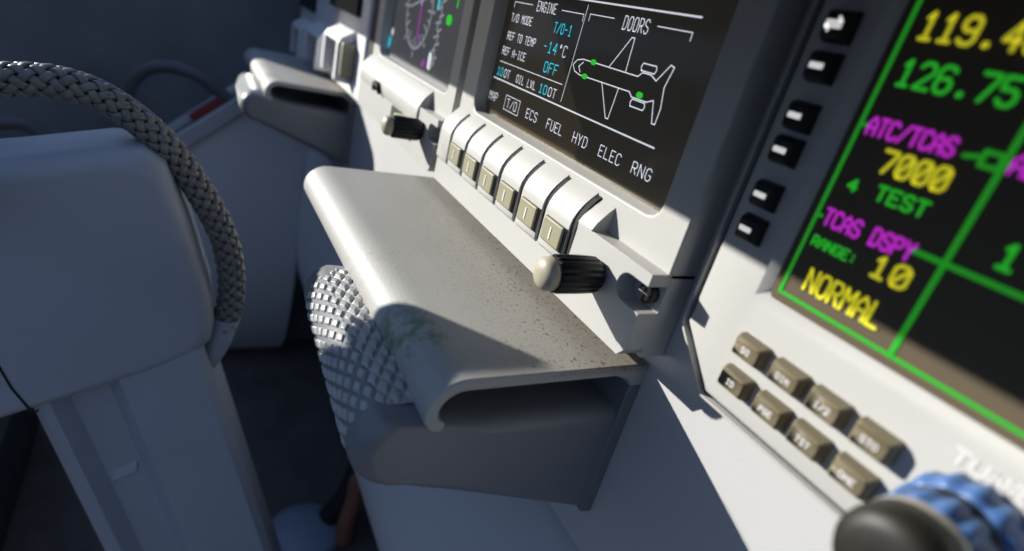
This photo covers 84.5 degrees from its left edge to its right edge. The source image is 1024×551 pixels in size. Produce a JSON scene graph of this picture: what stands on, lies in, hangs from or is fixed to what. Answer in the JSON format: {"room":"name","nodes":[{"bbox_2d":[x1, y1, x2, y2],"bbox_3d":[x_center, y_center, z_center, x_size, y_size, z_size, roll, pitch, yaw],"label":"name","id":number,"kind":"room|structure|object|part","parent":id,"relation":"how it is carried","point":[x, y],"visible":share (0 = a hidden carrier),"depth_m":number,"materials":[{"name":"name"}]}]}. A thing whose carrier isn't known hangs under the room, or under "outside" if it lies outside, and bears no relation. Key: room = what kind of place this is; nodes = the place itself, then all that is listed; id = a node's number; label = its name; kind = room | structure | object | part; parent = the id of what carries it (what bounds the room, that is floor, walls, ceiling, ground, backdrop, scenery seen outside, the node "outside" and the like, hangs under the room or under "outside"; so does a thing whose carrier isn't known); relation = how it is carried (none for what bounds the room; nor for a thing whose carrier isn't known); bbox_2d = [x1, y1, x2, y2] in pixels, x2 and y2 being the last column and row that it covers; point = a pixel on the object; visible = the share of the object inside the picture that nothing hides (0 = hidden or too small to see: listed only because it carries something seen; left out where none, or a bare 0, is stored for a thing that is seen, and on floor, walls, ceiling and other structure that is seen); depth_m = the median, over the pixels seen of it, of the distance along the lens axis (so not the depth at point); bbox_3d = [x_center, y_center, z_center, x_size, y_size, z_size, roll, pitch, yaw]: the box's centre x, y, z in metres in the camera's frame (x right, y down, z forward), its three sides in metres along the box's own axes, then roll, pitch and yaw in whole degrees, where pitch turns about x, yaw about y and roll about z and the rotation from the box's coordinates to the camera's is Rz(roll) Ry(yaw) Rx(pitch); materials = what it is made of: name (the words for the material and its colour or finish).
{"room":"control cabin","nodes":[
{"label":"control cabin","id":0,"kind":"room"},
{"bbox_2d":[0,0,312,338],"bbox_3d":[-0.871,-0.321,0.991,1.160,1.060,0.032,1,27,-30],"label":"wall","id":1,"kind":"structure","parent":0,"point":[105,40],"depth_m":1.03,"materials":[{"name":"grey plastic"}]},
{"bbox_2d":[2,338,377,550],"bbox_3d":[-0.676,0.497,0.634,1.160,0.024,1.600,1,27,-30],"label":"floor","id":2,"kind":"structure","parent":0,"point":[280,395],"depth_m":1.09,"materials":[{"name":"carpet"}]},
{"bbox_2d":[0,407,39,550],"bbox_3d":[-0.705,-0.021,0.657,0.200,0.866,0.504,1,27,-30],"label":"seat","id":3,"kind":"object","parent":2,"relation":"on","point":[19,431],"visible":0.22,"depth_m":0.80,"materials":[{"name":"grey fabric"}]},
{"bbox_2d":[0,414,11,444],"bbox_3d":[-0.700,0.116,0.705,0.140,0.068,0.400,1,27,-30],"label":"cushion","id":4,"kind":"object","parent":3,"relation":"on","point":[4,421],"depth_m":0.66,"materials":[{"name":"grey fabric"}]},
{"bbox_2d":[0,128,281,550],"bbox_3d":[-0.340,0.279,0.591,0.455,1.098,0.148,-2,28,-35],"label":"yoke","id":5,"kind":"object","parent":2,"relation":"on","point":[107,319],"visible":0.93,"depth_m":0.44,"materials":[{"name":"paint"}]},
{"bbox_2d":[0,61,245,368],"bbox_3d":[-0.318,-0.022,0.430,0.211,0.263,0.033,3,26,-26],"label":"cable","id":6,"kind":"object","parent":5,"relation":"attached to","point":[17,79],"visible":1,"depth_m":0.41,"materials":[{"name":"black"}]},
{"bbox_2d":[272,462,361,550],"bbox_3d":[-0.302,0.353,0.928,0.178,0.184,0.120,1,27,-30],"label":"rudder pedal","id":7,"kind":"object","parent":2,"relation":"on","point":[304,526],"visible":0.68,"depth_m":0.94,"materials":[{"name":"paint"}]},
{"bbox_3d":[-0.347,0.425,0.945,0.120,0.021,0.120,1,27,-30],"label":"pedal plate","id":8,"kind":"part","parent":7,"relation":"part of","materials":[{"name":"paint"}]},
{"bbox_3d":[-0.275,0.341,0.965,0.043,0.179,0.103,28,26,28],"label":"pedal arm","id":9,"kind":"part","parent":7,"relation":"part of","materials":[{"name":"black metal"}]},
{"bbox_2d":[188,55,307,348],"bbox_3d":[-0.719,-0.125,1.089,0.567,0.699,0.122,1,27,-30],"label":"panel","id":10,"kind":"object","parent":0,"point":[257,170],"depth_m":1.13,"materials":[{"name":"paint"}]},
{"bbox_2d":[0,116,49,135],"bbox_3d":[-0.870,-0.238,0.932,0.189,0.065,0.028,3,26,-27],"label":"cable","id":11,"kind":"object","parent":10,"relation":"attached to","point":[27,125],"visible":0.75,"depth_m":0.94,"materials":[{"name":"grey plastic"}]},
{"bbox_2d":[167,83,243,147],"bbox_3d":[-0.630,-0.241,1.028,0.272,0.245,0.076,1,27,-30],"label":"ledge","id":12,"kind":"object","parent":10,"relation":"on","point":[212,114],"visible":0.28,"depth_m":1.01,"materials":[{"name":"paint"}]},
{"bbox_2d":[117,59,234,127],"bbox_3d":[-0.601,-0.294,1.008,0.199,0.177,0.042,8,24,-17],"label":"cable","id":13,"kind":"object","parent":12,"relation":"attached to","point":[137,75],"visible":0.74,"depth_m":0.96,"materials":[{"name":"grey plastic"}]},
{"bbox_3d":[-0.639,-0.251,1.044,0.272,0.245,0.036,1,27,-30],"label":"rail","id":14,"kind":"part","parent":12,"relation":"part of","materials":[{"name":"paint"}]},
{"bbox_2d":[312,0,837,550],"bbox_3d":[-0.083,0.068,0.666,0.112,1.000,1.520,1,27,-30],"label":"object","id":15,"kind":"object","parent":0,"point":[679,475],"depth_m":0.27,"materials":[{"name":"paint"}]},
{"bbox_2d":[236,48,355,165],"bbox_3d":[-0.361,-0.278,0.897,0.149,0.104,0.294,1,27,-30],"label":"footrest","id":16,"kind":"object","parent":15,"relation":"attached to","point":[284,93],"visible":1,"depth_m":0.80,"materials":[{"name":"paint"}]},
{"bbox_3d":[-0.342,-0.313,0.888,0.126,0.027,0.294,1,27,-30],"label":"shelf plate","id":17,"kind":"part","parent":16,"relation":"part of","materials":[{"name":"paint"}]},
{"bbox_3d":[-0.302,-0.271,0.935,0.008,0.091,0.294,1,27,-30],"label":"plate","id":18,"kind":"part","parent":16,"relation":"part of","materials":[{"name":"paint"}]},
{"bbox_2d":[296,147,342,287],"bbox_3d":[-0.288,0.014,0.935,0.040,0.347,0.620,1,27,-30],"label":"trim","id":19,"kind":"structure","parent":15,"relation":"attached to","point":[315,250],"depth_m":1.05,"materials":[{"name":"paint"}]},
{"bbox_2d":[290,0,379,101],"bbox_3d":[-0.279,-0.434,0.865,0.042,0.246,0.540,1,27,-30],"label":"switch panel","id":20,"kind":"object","parent":15,"relation":"attached to","point":[338,36],"visible":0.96,"depth_m":0.77,"materials":[{"name":"paint"}]},
{"bbox_2d":[338,42,356,78],"bbox_3d":[-0.216,-0.282,0.737,0.018,0.042,0.022,1,27,-30],"label":"rocker switch","id":21,"kind":"object","parent":20,"relation":"attached to","point":[347,51],"depth_m":0.73,"materials":[{"name":"beige plastic"}]},
{"bbox_2d":[357,0,480,171],"bbox_3d":[-0.099,-0.254,0.544,0.080,0.236,0.268,1,27,-30],"label":"display unit","id":22,"kind":"object","parent":15,"relation":"attached to","point":[413,79],"visible":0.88,"depth_m":0.53,"materials":[{"name":"paint"}]},
{"bbox_2d":[360,54,433,118],"bbox_3d":[-0.126,-0.201,0.591,0.014,0.030,0.218,1,27,-30],"label":"hood","id":23,"kind":"object","parent":22,"relation":"attached to","point":[399,85],"depth_m":0.57,"materials":[{"name":"paint"}]},
{"bbox_3d":[-0.092,-0.129,0.494,0.028,0.019,0.019,1,27,-30],"label":"knob","id":24,"kind":"part","parent":22,"relation":"part of","materials":[{"name":"black plastic"}]},
{"bbox_2d":[354,469,578,550],"bbox_3d":[0.004,0.292,0.383,0.080,0.271,0.720,1,27,-30],"label":"trim","id":25,"kind":"structure","parent":15,"relation":"attached to","point":[401,517],"depth_m":0.44,"materials":[{"name":"paint"}]},
{"bbox_2d":[304,166,648,510],"bbox_3d":[-0.070,0.024,0.388,0.149,0.104,0.294,1,27,-30],"label":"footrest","id":26,"kind":"object","parent":15,"relation":"attached to","point":[442,355],"visible":1,"depth_m":0.29,"materials":[{"name":"paint"}]},
{"bbox_3d":[-0.011,0.031,0.425,0.008,0.091,0.294,1,27,-30],"label":"plate","id":27,"kind":"part","parent":26,"relation":"part of","materials":[{"name":"paint"}]},
{"bbox_2d":[434,0,810,356],"bbox_3d":[0.025,-0.126,0.328,0.080,0.236,0.268,1,27,-30],"label":"display unit","id":28,"kind":"object","parent":15,"relation":"attached to","point":[605,145],"visible":1,"depth_m":0.29,"materials":[{"name":"paint"}]},
{"bbox_2d":[436,107,469,163],"bbox_3d":[-0.047,-0.112,0.453,0.014,0.043,0.022,1,27,-30],"label":"hood","id":29,"kind":"object","parent":28,"relation":"attached to","point":[452,126],"depth_m":0.45,"materials":[{"name":"paint"}]},
{"bbox_2d":[448,115,484,175],"bbox_3d":[-0.035,-0.100,0.432,0.014,0.043,0.026,1,27,-30],"label":"hood","id":30,"kind":"object","parent":28,"relation":"attached to","point":[463,133],"depth_m":0.43,"materials":[{"name":"paint"}]},
{"bbox_2d":[462,125,502,189],"bbox_3d":[-0.022,-0.086,0.409,0.014,0.043,0.026,1,27,-30],"label":"hood","id":31,"kind":"object","parent":28,"relation":"attached to","point":[480,142],"depth_m":0.40,"materials":[{"name":"paint"}]},
{"bbox_2d":[477,135,521,204],"bbox_3d":[-0.009,-0.072,0.386,0.014,0.043,0.026,1,27,-30],"label":"hood","id":32,"kind":"object","parent":28,"relation":"attached to","point":[498,154],"depth_m":0.38,"materials":[{"name":"paint"}]},
{"bbox_2d":[495,148,543,221],"bbox_3d":[0.005,-0.059,0.362,0.014,0.043,0.026,1,27,-30],"label":"hood","id":33,"kind":"object","parent":28,"relation":"attached to","point":[517,170],"depth_m":0.36,"materials":[{"name":"paint"}]},
{"bbox_2d":[515,162,569,240],"bbox_3d":[0.018,-0.045,0.339,0.014,0.043,0.026,1,27,-30],"label":"hood","id":34,"kind":"object","parent":28,"relation":"attached to","point":[539,187],"depth_m":0.33,"materials":[{"name":"paint"}]},
{"bbox_2d":[538,178,598,254],"bbox_3d":[0.031,-0.031,0.316,0.014,0.043,0.026,1,27,-30],"label":"hood","id":35,"kind":"object","parent":28,"relation":"attached to","point":[566,206],"depth_m":0.31,"materials":[{"name":"paint"}]},
{"bbox_3d":[0.031,-0.001,0.278,0.028,0.019,0.019,1,27,-30],"label":"knob","id":36,"kind":"part","parent":28,"relation":"part of","materials":[{"name":"black plastic"}]},
{"bbox_2d":[579,199,615,231],"bbox_3d":[0.045,-0.031,0.294,0.012,0.014,0.013,1,27,-30],"label":"hood","id":37,"kind":"object","parent":28,"relation":"attached to","point":[595,215],"depth_m":0.29,"materials":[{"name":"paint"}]},
{"bbox_2d":[681,0,1023,550],"bbox_3d":[0.133,-0.012,0.127,0.058,0.238,0.226,1,27,-30],"label":"control unit","id":38,"kind":"object","parent":15,"relation":"attached to","point":[854,310],"visible":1,"depth_m":0.19,"materials":[{"name":"paint"}]},
{"bbox_3d":[0.132,0.073,0.164,0.004,0.027,0.027,1,27,-30],"label":"tuning knob","id":39,"kind":"part","parent":38,"relation":"part of","materials":[{"name":"blue plastic"}]}
]}

